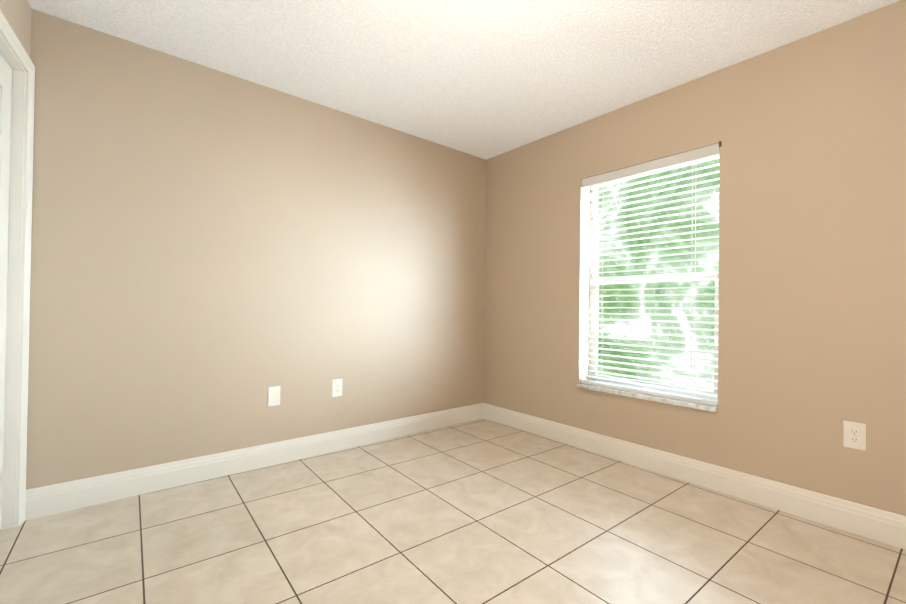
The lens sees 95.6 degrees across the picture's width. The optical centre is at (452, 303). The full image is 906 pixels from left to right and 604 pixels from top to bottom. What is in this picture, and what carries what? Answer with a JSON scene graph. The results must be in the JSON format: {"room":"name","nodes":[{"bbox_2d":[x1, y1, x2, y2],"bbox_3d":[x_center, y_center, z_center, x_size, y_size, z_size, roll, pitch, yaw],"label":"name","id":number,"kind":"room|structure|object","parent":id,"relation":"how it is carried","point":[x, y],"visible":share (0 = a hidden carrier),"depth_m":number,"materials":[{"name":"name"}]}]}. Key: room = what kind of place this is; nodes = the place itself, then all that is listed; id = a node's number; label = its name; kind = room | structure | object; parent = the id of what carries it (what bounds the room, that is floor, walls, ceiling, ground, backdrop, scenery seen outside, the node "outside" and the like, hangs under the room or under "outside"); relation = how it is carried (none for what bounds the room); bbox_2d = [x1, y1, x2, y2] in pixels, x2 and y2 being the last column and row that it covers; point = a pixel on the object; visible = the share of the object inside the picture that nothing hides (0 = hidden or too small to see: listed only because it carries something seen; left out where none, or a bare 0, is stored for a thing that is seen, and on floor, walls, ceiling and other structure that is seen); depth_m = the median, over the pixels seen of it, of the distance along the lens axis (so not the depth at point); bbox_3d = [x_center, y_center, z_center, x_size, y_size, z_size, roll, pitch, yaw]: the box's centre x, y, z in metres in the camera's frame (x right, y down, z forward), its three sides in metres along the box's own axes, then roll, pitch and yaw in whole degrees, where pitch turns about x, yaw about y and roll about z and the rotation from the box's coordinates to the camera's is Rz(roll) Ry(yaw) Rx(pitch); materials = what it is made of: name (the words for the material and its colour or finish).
{"room":"empty bedroom","nodes":[
{"label":"empty bedroom","id":0,"kind":"room"},
{"bbox_2d":[0,0,31,57],"bbox_3d":[-0.909,-0.197,0.155,0.120,2.440,4.250,1,-1,-34],"label":"wall","id":1,"kind":"structure","parent":0,"point":[17,14],"depth_m":1.84,"materials":[{"name":"beige paint"}]},
{"bbox_2d":[0,53,11,528],"bbox_3d":[-1.836,-0.030,1.546,0.114,2.085,0.752,1,-1,-40],"label":"door","id":2,"kind":"structure","parent":1,"relation":"in","point":[5,95],"depth_m":1.83,"materials":[{"name":"white wood"}]},
{"bbox_2d":[0,10,34,529],"bbox_3d":[-1.828,-0.059,1.553,0.139,2.167,0.894,1,-1,-34],"label":"door frame","id":3,"kind":"structure","parent":1,"relation":"attached to","point":[13,297],"depth_m":1.89,"materials":[{"name":"white wood"}]},
{"bbox_2d":[26,9,485,489],"bbox_3d":[-1.380,-0.180,2.597,4.633,2.440,0.150,1,-1,-40],"label":"wall","id":4,"kind":"structure","parent":0,"point":[215,254],"depth_m":2.48,"materials":[{"name":"beige paint"}]},
{"bbox_2d":[25,403,482,519],"bbox_3d":[-0.885,0.979,2.900,3.048,0.140,0.016,1,-1,-40],"label":"baseboard","id":5,"kind":"structure","parent":4,"relation":"attached to","point":[61,497],"depth_m":2.46,"materials":[{"name":"white wood"}]},
{"bbox_2d":[268,386,279,405],"bbox_3d":[-1.163,0.600,2.675,0.076,0.124,0.007,1,-1,-40],"label":"electrical outlet plate","id":6,"kind":"object","parent":4,"relation":"attached to","point":[273,396],"visible":1,"depth_m":2.67,"materials":[{"name":"white plastic"}]},
{"bbox_2d":[332,379,341,396],"bbox_3d":[-0.830,0.603,2.950,0.076,0.124,0.008,1,-1,-40],"label":"outlet","id":7,"kind":"object","parent":4,"relation":"attached to","point":[336,387],"visible":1,"depth_m":2.94,"materials":[{"name":"white plastic"}]},
{"bbox_2d":[0,418,905,603],"bbox_3d":[-0.051,1.072,0.958,4.633,0.060,4.372,1,-1,-40],"label":"floor","id":8,"kind":"structure","parent":0,"point":[482,511],"depth_m":1.82,"materials":[{"name":"tile"}]},
{"bbox_2d":[27,0,899,159],"bbox_3d":[-0.019,-1.428,0.981,4.633,0.060,4.372,1,-1,-40],"label":"ceiling","id":9,"kind":"structure","parent":0,"point":[486,79],"depth_m":2.22,"materials":[{"name":"white paint"}]},
{"bbox_2d":[483,0,905,515],"bbox_3d":[1.683,-0.143,2.370,0.200,2.440,4.102,1,-1,-40],"label":"wall","id":10,"kind":"structure","parent":0,"point":[809,131],"depth_m":2.20,"materials":[{"name":"beige paint"}]},
{"bbox_2d":[577,383,717,411],"bbox_3d":[1.282,0.611,2.768,0.168,0.028,0.918,1,-1,-40],"label":"window sill","id":11,"kind":"structure","parent":10,"relation":"attached to","point":[694,405],"depth_m":2.65,"materials":[{"name":"stone"}]},
{"bbox_2d":[589,154,719,400],"bbox_3d":[1.363,-0.170,2.834,0.072,1.535,0.916,1,-1,-40],"label":"window","id":12,"kind":"structure","parent":10,"relation":"in","point":[645,279],"depth_m":2.84,"materials":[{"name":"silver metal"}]},
{"bbox_2d":[581,141,721,405],"bbox_3d":[1.277,-0.175,2.754,0.065,1.540,0.926,1,-1,-40],"label":"window blinds","id":13,"kind":"object","parent":12,"relation":"attached to","point":[689,156],"visible":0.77,"depth_m":2.69,"materials":[{"name":"white plastic"}]},
{"bbox_2d":[483,403,905,549],"bbox_3d":[1.585,1.005,2.291,0.016,0.140,4.102,1,-1,-40],"label":"baseboard","id":14,"kind":"structure","parent":10,"relation":"attached to","point":[883,526],"depth_m":2.31,"materials":[{"name":"white wood"}]},
{"bbox_2d":[843,421,865,450],"bbox_3d":[1.891,0.620,1.937,0.008,0.124,0.076,1,-1,-40],"label":"outlet","id":15,"kind":"object","parent":10,"relation":"attached to","point":[854,435],"visible":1,"depth_m":1.93,"materials":[{"name":"white plastic"}]},
{"label":"outside","id":16,"kind":"structure","parent":0,"visible":0},
{"bbox_2d":[597,158,719,390],"bbox_3d":[3.640,-1.126,4.893,0.001,7.500,13.000,1,-1,-40],"label":"window glass","id":17,"kind":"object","parent":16,"point":[665,264],"depth_m":5.76,"materials":[{"name":"clear glass"}]}
]}

